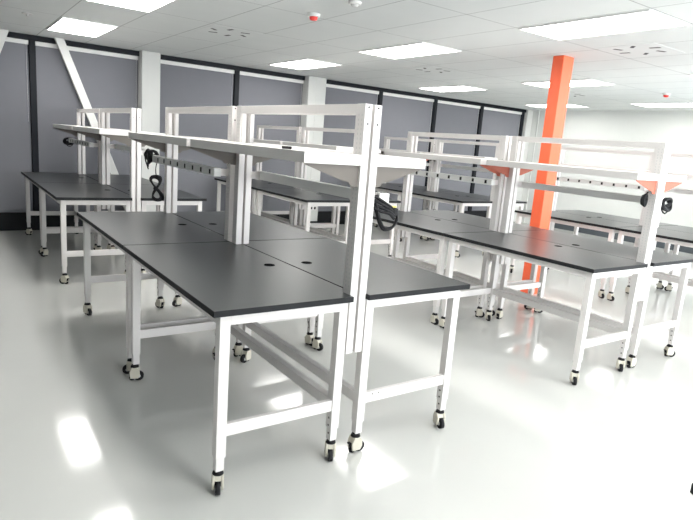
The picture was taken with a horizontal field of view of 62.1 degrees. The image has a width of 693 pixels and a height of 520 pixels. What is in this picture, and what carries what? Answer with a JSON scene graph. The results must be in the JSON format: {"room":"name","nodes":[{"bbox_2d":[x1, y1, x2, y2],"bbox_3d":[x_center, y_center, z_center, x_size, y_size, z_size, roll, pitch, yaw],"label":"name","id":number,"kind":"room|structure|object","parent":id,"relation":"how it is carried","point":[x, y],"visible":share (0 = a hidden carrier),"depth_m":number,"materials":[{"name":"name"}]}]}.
{"room":"laboratory","nodes":[
{"label":"laboratory","id":0,"kind":"room"},
{"bbox_2d":[28,46,38,185],"bbox_3d":[-1.220,-2.031,10.732,14.000,2.735,0.240,-4,14,-35],"label":"wall","id":1,"kind":"structure","parent":0,"point":[35,46],"depth_m":8.24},
{"bbox_2d":[0,37,32,211],"bbox_3d":[-5.033,-1.842,7.856,1.285,2.401,0.042,-4,14,-35],"label":"roller blind","id":2,"kind":"object","parent":1,"relation":"attached to","point":[15,125],"visible":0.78,"depth_m":8.11,"materials":[{"name":"grey fabric"}]},
{"bbox_2d":[28,40,38,210],"bbox_3d":[-4.477,-1.880,8.253,0.075,2.403,0.100,-4,14,-35],"label":"trim","id":3,"kind":"structure","parent":1,"relation":"attached to","point":[31,46],"depth_m":8.18,"materials":[{"name":"black metal"}]},
{"bbox_2d":[35,41,137,211],"bbox_3d":[-3.861,-1.915,8.666,1.402,2.401,0.042,-4,14,-35],"label":"roller blind","id":4,"kind":"object","parent":1,"relation":"attached to","point":[108,79],"visible":0.58,"depth_m":8.52,"materials":[{"name":"grey fabric"}]},
{"bbox_2d":[159,59,234,210],"bbox_3d":[-2.520,-1.999,9.594,1.294,2.401,0.042,-4,14,-35],"label":"roller blind","id":5,"kind":"object","parent":1,"relation":"attached to","point":[181,84],"visible":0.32,"depth_m":9.58,"materials":[{"name":"grey fabric"}]},
{"bbox_2d":[233,70,239,105],"bbox_3d":[-1.958,-2.037,9.996,0.084,2.403,0.100,-4,14,-35],"label":"trim","id":6,"kind":"structure","parent":1,"relation":"attached to","point":[236,73],"depth_m":9.78,"materials":[{"name":"black metal"}]},
{"bbox_2d":[0,211,486,230],"bbox_3d":[-1.221,-0.789,10.846,13.600,0.262,0.090,-4,14,-35],"label":"baseboard","id":7,"kind":"structure","parent":1,"relation":"attached to","point":[9,221],"depth_m":8.57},
{"bbox_2d":[7,32,525,112],"bbox_3d":[-1.020,-3.297,10.329,13.600,0.070,0.110,-4,14,-35],"label":"trim","id":8,"kind":"structure","parent":1,"relation":"attached to","point":[10,34],"depth_m":9.71,"materials":[{"name":"black metal"}]},
{"bbox_2d":[239,71,303,210],"bbox_3d":[-1.397,-2.069,10.371,1.259,2.401,0.042,-4,14,-35],"label":"roller blind","id":9,"kind":"object","parent":1,"relation":"attached to","point":[255,89],"visible":0.51,"depth_m":10.34,"materials":[{"name":"grey fabric"}]},
{"bbox_2d":[318,84,378,210],"bbox_3d":[-0.008,-2.155,11.332,1.360,2.401,0.042,-4,14,-35],"label":"roller blind","id":10,"kind":"object","parent":1,"relation":"attached to","point":[335,94],"visible":0.34,"depth_m":11.16,"materials":[{"name":"grey fabric"}]},
{"bbox_2d":[377,91,382,104],"bbox_3d":[0.582,-2.196,11.753,0.085,2.403,0.100,-4,14,-35],"label":"trim","id":11,"kind":"structure","parent":1,"relation":"attached to","point":[380,95],"depth_m":11.50,"materials":[{"name":"black metal"}]},
{"bbox_2d":[373,92,433,209],"bbox_3d":[1.202,-2.231,12.169,1.401,2.401,0.042,-4,14,-35],"label":"roller blind","id":12,"kind":"object","parent":1,"relation":"attached to","point":[401,115],"visible":0.59,"depth_m":12.06,"materials":[{"name":"grey fabric"}]},
{"bbox_2d":[422,99,437,209],"bbox_3d":[1.810,-2.272,12.602,0.087,2.403,0.100,-4,14,-35],"label":"trim","id":13,"kind":"structure","parent":1,"relation":"attached to","point":[435,103],"depth_m":12.43,"materials":[{"name":"black metal"}]},
{"bbox_2d":[433,100,480,210],"bbox_3d":[2.407,-2.306,13.002,1.343,2.401,0.042,-4,14,-35],"label":"roller blind","id":14,"kind":"object","parent":1,"relation":"attached to","point":[451,117],"visible":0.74,"depth_m":12.99,"materials":[{"name":"grey fabric"}]},
{"bbox_2d":[468,106,483,210],"bbox_3d":[2.994,-2.346,13.421,0.094,2.403,0.100,-4,14,-35],"label":"trim","id":15,"kind":"structure","parent":1,"relation":"attached to","point":[481,110],"depth_m":13.31,"materials":[{"name":"black metal"}]},
{"bbox_2d":[472,107,521,210],"bbox_3d":[3.600,-2.380,13.828,1.358,2.401,0.042,-4,14,-35],"label":"roller blind","id":16,"kind":"object","parent":1,"relation":"attached to","point":[495,121],"visible":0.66,"depth_m":13.66,"materials":[{"name":"grey fabric"}]},
{"bbox_2d":[518,112,524,135],"bbox_3d":[4.187,-2.420,14.247,0.079,2.403,0.100,-4,14,-35],"label":"trim","id":17,"kind":"structure","parent":1,"relation":"attached to","point":[523,113],"depth_m":14.02,"materials":[{"name":"black metal"}]},
{"bbox_2d":[138,50,160,211],"bbox_3d":[-3.133,-1.850,9.104,0.301,2.735,0.272,-4,14,-35],"label":"wall column","id":18,"kind":"structure","parent":0,"point":[148,62],"depth_m":8.87,"materials":[{"name":"grey paint"}]},
{"bbox_2d":[297,76,326,222],"bbox_3d":[-0.688,-2.002,10.796,0.397,2.735,0.272,-4,14,-35],"label":"wall column","id":19,"kind":"structure","parent":0,"point":[314,88],"depth_m":10.55,"materials":[{"name":"grey paint"}]},
{"bbox_2d":[0,221,692,519],"bbox_3d":[2.109,0.608,6.158,14.000,0.100,12.400,-4,14,-35],"label":"floor","id":20,"kind":"structure","parent":0,"point":[81,439],"depth_m":3.49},
{"bbox_2d":[0,29,8,52],"bbox_3d":[-5.085,-1.713,7.678,1.099,2.735,0.080,-4,14,-35],"label":"brace","id":21,"kind":"object","parent":20,"relation":"on","point":[3,33],"visible":1,"depth_m":7.67,"materials":[{"name":"white paint"}]},
{"bbox_2d":[21,108,100,253],"bbox_3d":[-3.756,-1.100,7.556,0.756,1.788,1.483,-4,14,-35],"label":"workbench","id":22,"kind":"object","parent":20,"relation":"on","point":[33,177],"visible":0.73,"depth_m":7.72,"materials":[{"name":"metal"}]},
{"bbox_2d":[53,124,94,129],"bbox_3d":[-3.559,-1.731,7.532,0.310,0.050,1.423,-4,14,-35],"label":"shelf","id":23,"kind":"object","parent":22,"relation":"attached to","point":[57,126],"depth_m":7.51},
{"bbox_2d":[36,108,135,283],"bbox_3d":[-2.912,-0.792,6.363,0.756,1.788,1.483,-4,14,-35],"label":"workbench","id":24,"kind":"object","parent":20,"relation":"on","point":[101,195],"visible":0.87,"depth_m":5.99,"materials":[{"name":"metal"}]},
{"bbox_2d":[73,126,131,135],"bbox_3d":[-2.715,-1.424,6.340,0.310,0.050,1.423,-4,14,-35],"label":"shelf","id":25,"kind":"object","parent":24,"relation":"attached to","point":[102,131],"depth_m":5.84,"materials":[{"name":"white metal"}]},
{"bbox_2d":[54,37,124,209],"bbox_3d":[-3.694,-1.800,8.640,1.187,2.735,0.080,-4,14,-35],"label":"brace","id":26,"kind":"object","parent":20,"relation":"on","point":[60,42],"visible":0.45,"depth_m":8.29,"materials":[{"name":"white paint"}]},
{"bbox_2d":[81,112,162,248],"bbox_3d":[-3.130,-1.139,7.989,0.756,1.788,1.483,-4,14,-35],"label":"workbench","id":27,"kind":"object","parent":20,"relation":"on","point":[114,179],"visible":0.18,"depth_m":8.14,"materials":[{"name":"white metal"}]},
{"bbox_2d":[105,108,206,272],"bbox_3d":[-2.285,-0.831,6.796,0.756,1.788,1.483,-4,14,-35],"label":"workbench","id":28,"kind":"object","parent":20,"relation":"on","point":[143,193],"visible":0.41,"depth_m":6.39,"materials":[{"name":"white metal"}]},
{"bbox_2d":[115,129,164,134],"bbox_3d":[-2.385,-1.444,6.568,0.310,0.050,1.423,-4,14,-35],"label":"shelf","id":29,"kind":"object","parent":28,"relation":"attached to","point":[139,130],"depth_m":6.00,"materials":[{"name":"white metal"}]},
{"bbox_2d":[77,106,236,373],"bbox_3d":[-1.507,-0.282,4.388,0.756,1.788,1.509,-4,14,-35],"label":"workbench","id":30,"kind":"object","parent":20,"relation":"on","point":[120,229],"visible":0.74,"depth_m":4.28,"materials":[{"name":"white metal"}]},
{"bbox_2d":[128,132,230,145],"bbox_3d":[-1.303,-0.911,4.354,0.310,0.050,1.423,-4,14,-35],"label":"shelf","id":31,"kind":"object","parent":30,"relation":"attached to","point":[167,138],"depth_m":4.21,"materials":[{"name":"white metal"}]},
{"bbox_2d":[123,103,372,494],"bbox_3d":[-0.656,0.029,3.185,0.756,1.788,1.483,-4,14,-35],"label":"workbench","id":32,"kind":"object","parent":20,"relation":"on","point":[232,283],"visible":1,"depth_m":2.85,"materials":[{"name":"white metal"}]},
{"bbox_2d":[190,139,361,165],"bbox_3d":[-0.459,-0.603,3.161,0.310,0.050,1.423,-4,14,-35],"label":"shelf","id":33,"kind":"object","parent":32,"relation":"attached to","point":[309,157],"depth_m":2.71,"materials":[{"name":"white metal"}]},
{"bbox_2d":[282,146,291,148],"bbox_3d":[-0.281,-0.529,2.707,0.047,0.013,0.016,3,12,-6],"label":"clip","id":34,"kind":"object","parent":32,"relation":"on","point":[283,147],"visible":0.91,"depth_m":2.70,"materials":[{"name":"black plastic"}]},
{"bbox_2d":[171,113,325,356],"bbox_3d":[-0.874,-0.318,4.811,0.756,1.788,1.483,-4,14,-35],"label":"workbench","id":35,"kind":"object","parent":20,"relation":"on","point":[261,228],"visible":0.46,"depth_m":4.77,"materials":[{"name":"white metal"}]},
{"bbox_2d":[183,136,276,144],"bbox_3d":[-0.973,-0.931,4.582,0.310,0.050,1.423,-4,14,-35],"label":"shelf","id":36,"kind":"object","parent":35,"relation":"attached to","point":[183,136],"depth_m":4.54,"materials":[{"name":"white metal"}]},
{"bbox_2d":[214,125,301,224],"bbox_3d":[-1.444,-1.232,9.095,0.756,1.788,1.483,-4,14,-35],"label":"workbench","id":37,"kind":"object","parent":20,"relation":"on","point":[256,183],"visible":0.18,"depth_m":8.92,"materials":[{"name":"white metal"}]},
{"bbox_2d":[253,139,295,144],"bbox_3d":[-1.248,-1.863,9.072,0.310,0.050,1.423,-4,14,-35],"label":"shelf","id":38,"kind":"object","parent":37,"relation":"attached to","point":[255,140],"depth_m":8.73,"materials":[{"name":"white metal"}]},
{"bbox_2d":[258,128,335,232],"bbox_3d":[-0.818,-1.271,9.528,0.756,1.788,1.483,-4,14,-35],"label":"workbench","id":39,"kind":"object","parent":20,"relation":"on","point":[268,213],"visible":0.11,"depth_m":9.42,"materials":[{"name":"white metal"}]},
{"bbox_2d":[254,127,354,243],"bbox_3d":[-0.600,-0.924,7.903,0.756,1.788,1.483,-4,14,-35],"label":"workbench","id":40,"kind":"object","parent":20,"relation":"on","point":[299,196],"visible":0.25,"depth_m":7.73,"materials":[{"name":"white metal"}]},
{"bbox_2d":[282,142,352,150],"bbox_3d":[-0.403,-1.556,7.879,0.310,0.050,1.423,-4,14,-35],"label":"shelf","id":41,"kind":"object","parent":40,"relation":"attached to","point":[303,144],"depth_m":7.58,"materials":[{"name":"white metal"}]},
{"bbox_2d":[301,130,400,256],"bbox_3d":[0.026,-0.963,8.336,0.756,1.788,1.483,-4,14,-35],"label":"workbench","id":42,"kind":"object","parent":20,"relation":"on","point":[392,202],"visible":0.09,"depth_m":8.47,"materials":[{"name":"white metal"}]},
{"bbox_2d":[240,105,469,452],"bbox_3d":[-0.029,-0.010,3.618,0.756,1.788,1.483,-4,14,-35],"label":"workbench","id":43,"kind":"object","parent":20,"relation":"on","point":[382,280],"visible":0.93,"depth_m":3.23,"materials":[{"name":"white metal"}]},
{"bbox_2d":[253,143,425,168],"bbox_3d":[-0.129,-0.623,3.389,0.310,0.050,1.423,-4,14,-35],"label":"shelf","id":44,"kind":"object","parent":43,"relation":"attached to","point":[380,161],"depth_m":2.83,"materials":[{"name":"white metal"}]},
{"bbox_2d":[374,137,435,238],"bbox_3d":[0.803,-1.381,10.698,0.756,1.788,1.483,-4,14,-35],"label":"workbench","id":45,"kind":"object","parent":20,"relation":"on","point":[388,188],"visible":0.23,"depth_m":10.34,"materials":[{"name":"white metal"}]},
{"bbox_2d":[379,148,422,152],"bbox_3d":[1.000,-2.013,10.674,0.310,0.050,1.423,-4,14,-35],"label":"shelf","id":46,"kind":"object","parent":45,"relation":"attached to","point":[383,150],"depth_m":10.68,"materials":[{"name":"white metal"}]},
{"bbox_2d":[383,139,459,238],"bbox_3d":[1.429,-1.421,11.131,0.756,1.788,1.483,-4,14,-35],"label":"workbench","id":47,"kind":"object","parent":20,"relation":"on","point":[388,146],"visible":0.16,"depth_m":10.88,"materials":[{"name":"white metal"}]},
{"bbox_2d":[372,132,508,324],"bbox_3d":[0.762,-0.427,5.978,0.756,1.788,1.483,-4,14,-35],"label":"workbench","id":48,"kind":"object","parent":20,"relation":"on","point":[428,226],"visible":0.56,"depth_m":5.70,"materials":[{"name":"white metal"}]},
{"bbox_2d":[385,151,501,164],"bbox_3d":[0.959,-1.059,5.954,0.310,0.050,1.423,-4,14,-35],"label":"shelf","id":49,"kind":"object","parent":48,"relation":"attached to","point":[478,161],"depth_m":5.74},
{"bbox_2d":[400,140,498,256],"bbox_3d":[1.647,-1.074,9.505,0.756,1.788,1.483,-4,14,-35],"label":"workbench","id":50,"kind":"object","parent":20,"relation":"on","point":[432,196],"visible":0.52,"depth_m":9.26,"materials":[{"name":"white metal"}]},
{"bbox_2d":[423,152,496,159],"bbox_3d":[1.844,-1.706,9.482,0.310,0.050,1.423,-4,14,-35],"label":"shelf","id":51,"kind":"object","parent":50,"relation":"attached to","point":[438,153],"depth_m":9.22,"materials":[{"name":"white metal"}]},
{"bbox_2d":[403,136,547,315],"bbox_3d":[1.389,-0.466,6.411,0.756,1.788,1.483,-4,14,-35],"label":"workbench","id":52,"kind":"object","parent":20,"relation":"on","point":[474,220],"visible":0.36,"depth_m":6.33,"materials":[{"name":"white metal"}]},
{"bbox_2d":[422,153,529,162],"bbox_3d":[1.289,-1.079,6.183,0.310,0.050,1.423,-4,14,-35],"label":"shelf","id":53,"kind":"object","parent":52,"relation":"attached to","point":[422,153],"depth_m":6.19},
{"bbox_2d":[430,143,526,239],"bbox_3d":[2.273,-1.113,9.939,0.756,1.788,1.483,-4,14,-35],"label":"workbench","id":54,"kind":"object","parent":20,"relation":"on","point":[520,204],"visible":0.25,"depth_m":10.01,"materials":[{"name":"white metal"}]},
{"bbox_2d":[439,136,668,384],"bbox_3d":[1.607,-0.119,4.786,0.755,1.786,1.482,-4,14,-35],"label":"workbench","id":55,"kind":"object","parent":20,"relation":"on","point":[592,265],"depth_m":4.52,"materials":[{"name":"white metal"}]},
{"bbox_2d":[486,160,660,180],"bbox_3d":[1.803,-0.751,4.762,0.310,0.050,1.423,-4,14,-35],"label":"shelf","id":56,"kind":"object","parent":55,"relation":"attached to","point":[495,164],"depth_m":4.51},
{"bbox_2d":[509,147,653,298],"bbox_3d":[3.031,-0.569,7.551,0.756,1.788,1.483,-4,14,-35],"label":"workbench","id":57,"kind":"object","parent":20,"relation":"on","point":[598,224],"visible":0.42,"depth_m":7.32,"materials":[{"name":"white metal"}]},
{"bbox_2d":[558,163,645,171],"bbox_3d":[3.228,-1.201,7.527,0.310,0.050,1.423,-4,14,-35],"label":"shelf","id":58,"kind":"object","parent":57,"relation":"attached to","point":[559,163],"depth_m":7.26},
{"bbox_2d":[495,142,692,367],"bbox_3d":[2.233,-0.158,5.219,0.756,1.788,1.483,-4,14,-35],"label":"workbench","id":59,"kind":"object","parent":20,"relation":"on","point":[657,260],"visible":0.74,"depth_m":4.92,"materials":[{"name":"white metal"}]},
{"bbox_2d":[525,162,686,181],"bbox_3d":[2.133,-0.772,4.990,0.310,0.050,1.423,-4,14,-35],"label":"shelf","id":60,"kind":"object","parent":59,"relation":"attached to","point":[668,178],"depth_m":4.45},
{"bbox_2d":[547,150,673,288],"bbox_3d":[3.657,-0.608,7.984,0.756,1.788,1.483,-4,14,-35],"label":"workbench","id":61,"kind":"object","parent":20,"relation":"on","point":[577,212],"visible":0.18,"depth_m":8.07,"materials":[{"name":"white metal"}]},
{"bbox_2d":[607,153,692,300],"bbox_3d":[3.875,-0.262,6.359,0.756,1.788,1.483,-4,14,-35],"label":"workbench","id":62,"kind":"object","parent":20,"relation":"on","point":[680,238],"visible":0.34,"depth_m":6.68,"materials":[{"name":"white metal"}]},
{"bbox_2d":[646,171,692,178],"bbox_3d":[4.072,-0.893,6.335,0.310,0.050,1.423,-4,14,-35],"label":"shelf","id":63,"kind":"object","parent":62,"relation":"attached to","point":[689,176],"depth_m":6.49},
{"bbox_2d":[653,157,692,290],"bbox_3d":[4.501,-0.301,6.792,0.756,1.788,1.483,-4,14,-35],"label":"workbench","id":64,"kind":"object","parent":20,"relation":"on","point":[668,287],"visible":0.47,"depth_m":7.12,"materials":[{"name":"white metal"}]},
{"bbox_2d":[0,0,692,110],"bbox_3d":[2.325,-2.163,5.596,14.000,0.100,12.400,-4,14,-35],"label":"ceiling","id":65,"kind":"structure","parent":0,"point":[495,56],"depth_m":6.36,"materials":[{"name":"tile"}]},
{"bbox_2d":[46,16,118,37],"bbox_3d":[-3.236,-2.825,7.010,0.600,0.014,1.200,-4,14,-35],"label":"recessed light","id":66,"kind":"object","parent":65,"relation":"in","point":[63,24],"visible":1,"depth_m":6.94,"materials":[{"name":"white plastic"}]},
{"bbox_2d":[85,0,175,12],"bbox_3d":[-1.862,-2.324,5.069,0.600,0.014,1.200,-4,14,-35],"label":"recessed light","id":67,"kind":"object","parent":65,"relation":"in","point":[148,6],"visible":1,"depth_m":5.39,"materials":[{"name":"white plastic"}]},
{"bbox_2d":[195,25,263,39],"bbox_3d":[-1.339,-2.591,6.559,0.596,0.004,0.596,-4,14,-35],"label":"ceiling vent","id":68,"kind":"object","parent":65,"relation":"in","point":[213,29],"visible":1,"depth_m":6.54,"materials":[{"name":"white metal"}]},
{"bbox_2d":[268,58,341,69],"bbox_3d":[-0.653,-2.986,8.796,0.600,0.014,1.200,-4,14,-35],"label":"recessed light","id":69,"kind":"object","parent":65,"relation":"in","point":[301,64],"visible":1,"depth_m":8.73,"materials":[{"name":"white plastic"}]},
{"bbox_2d":[272,60,335,68],"bbox_3d":[-0.652,-2.988,8.796,0.570,0.008,1.170,-4,14,-35],"label":"diffuser","id":70,"kind":"object","parent":69,"relation":"attached to","point":[294,64],"depth_m":8.76,"materials":[{"name":"white plastic"}]},
{"bbox_2d":[307,12,319,20],"bbox_3d":[-0.300,-2.216,5.250,0.120,0.060,0.120,-4,14,-35],"label":"smoke detector","id":71,"kind":"object","parent":65,"relation":"attached to","point":[313,16],"visible":1,"depth_m":5.22,"materials":[{"name":"white plastic"}]},
{"bbox_2d":[348,0,361,7],"bbox_3d":[0.067,-2.083,4.689,0.110,0.041,0.110,-4,14,-35],"label":"sensor","id":72,"kind":"object","parent":65,"relation":"attached to","point":[354,3],"visible":1,"depth_m":4.66,"materials":[{"name":"white plastic"}]},
{"bbox_2d":[357,42,460,58],"bbox_3d":[0.721,-2.485,6.856,0.600,0.014,1.200,-4,14,-35],"label":"recessed light","id":73,"kind":"object","parent":65,"relation":"in","point":[417,49],"visible":1,"depth_m":6.79,"materials":[{"name":"white plastic"}]},
{"bbox_2d":[405,66,460,73],"bbox_3d":[1.256,-2.753,8.355,0.596,0.004,0.596,-4,14,-35],"label":"ceiling vent","id":74,"kind":"object","parent":65,"relation":"in","point":[429,69],"visible":1,"depth_m":8.34,"materials":[{"name":"white metal"}]},
{"bbox_2d":[418,85,486,91],"bbox_3d":[1.930,-3.147,10.584,0.600,0.014,1.200,-4,14,-35],"label":"recessed light","id":75,"kind":"object","parent":65,"relation":"in","point":[460,87],"visible":1,"depth_m":10.52,"materials":[{"name":"white plastic"}]},
{"bbox_2d":[521,81,549,87],"bbox_3d":[3.072,-2.709,8.865,0.655,0.014,0.550,-4,14,-35],"label":"recessed light","id":76,"kind":"object","parent":65,"relation":"in","point":[545,84],"depth_m":8.92,"materials":[{"name":"white plastic"}]},
{"bbox_2d":[524,104,546,107],"bbox_3d":[4.259,-3.360,12.526,0.659,0.014,0.639,-4,14,-35],"label":"recessed light","id":77,"kind":"object","parent":65,"relation":"in","point":[534,105],"depth_m":12.61,"materials":[{"name":"white plastic"}]},
{"bbox_2d":[529,105,581,107],"bbox_3d":[4.493,-3.309,12.356,0.570,0.008,1.170,-4,14,-35],"label":"diffuser","id":78,"kind":"object","parent":77,"relation":"attached to","point":[540,106],"depth_m":12.39,"materials":[{"name":"white plastic"}]},
{"bbox_2d":[546,92,590,96],"bbox_3d":[3.930,-2.900,10.109,0.596,0.004,0.596,-4,14,-35],"label":"ceiling vent","id":79,"kind":"object","parent":65,"relation":"in","point":[572,94],"visible":0.53,"depth_m":10.04,"materials":[{"name":"white metal"}]},
{"bbox_2d":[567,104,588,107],"bbox_3d":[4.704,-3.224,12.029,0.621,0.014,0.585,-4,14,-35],"label":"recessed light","id":80,"kind":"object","parent":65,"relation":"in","point":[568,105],"depth_m":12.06,"materials":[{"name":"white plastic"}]},
{"bbox_2d":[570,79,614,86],"bbox_3d":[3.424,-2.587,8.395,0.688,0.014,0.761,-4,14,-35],"label":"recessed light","id":81,"kind":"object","parent":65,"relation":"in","point":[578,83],"depth_m":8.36,"materials":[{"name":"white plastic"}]},
{"bbox_2d":[518,9,688,39],"bbox_3d":[2.129,-1.972,4.867,0.600,0.014,1.200,-4,14,-35],"label":"recessed light","id":82,"kind":"object","parent":65,"relation":"in","point":[647,19],"visible":1,"depth_m":4.78,"materials":[{"name":"white plastic"}]},
{"bbox_2d":[596,43,684,56],"bbox_3d":[2.928,-2.095,5.752,0.596,0.004,0.596,-4,14,-35],"label":"ceiling vent","id":83,"kind":"object","parent":65,"relation":"in","point":[645,49],"visible":1,"depth_m":5.73,"materials":[{"name":"white metal"}]},
{"bbox_2d":[630,102,692,106],"bbox_3d":[5.867,-2.806,10.415,0.600,0.014,1.200,-4,14,-35],"label":"recessed light","id":84,"kind":"object","parent":65,"relation":"in","point":[689,104],"visible":1,"depth_m":10.48,"materials":[{"name":"white plastic"}]},
{"bbox_2d":[662,93,670,96],"bbox_3d":[4.944,-2.548,8.903,0.120,0.060,0.120,-4,14,-35],"label":"smoke detector","id":85,"kind":"object","parent":65,"relation":"attached to","point":[663,94],"visible":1,"depth_m":8.87,"materials":[{"name":"white plastic"}]},
{"bbox_2d":[513,110,545,222],"bbox_3d":[4.480,-2.290,14.200,0.270,2.735,0.560,-4,14,-35],"label":"wall column","id":86,"kind":"structure","parent":0,"point":[533,124],"depth_m":14.13,"materials":[{"name":"grey paint"}]},
{"bbox_2d":[520,55,573,293],"bbox_3d":[2.330,-0.940,6.718,0.186,2.735,0.144,-4,14,-35],"label":"column","id":87,"kind":"structure","parent":0,"point":[562,66],"depth_m":6.57,"materials":[{"name":"paint"}]},
{"bbox_2d":[555,111,692,226],"bbox_3d":[7.896,-1.127,9.781,0.200,2.735,11.960,-4,14,-35],"label":"wall","id":88,"kind":"structure","parent":0,"point":[675,127],"depth_m":12.32,"materials":[{"name":"white paint"}]},
{"bbox_2d":[554,223,692,253],"bbox_3d":[7.740,0.078,9.925,0.015,0.300,11.870,-4,14,-35],"label":"baseboard","id":89,"kind":"structure","parent":88,"relation":"attached to","point":[685,249],"depth_m":12.73,"materials":[{"name":"plastic"}]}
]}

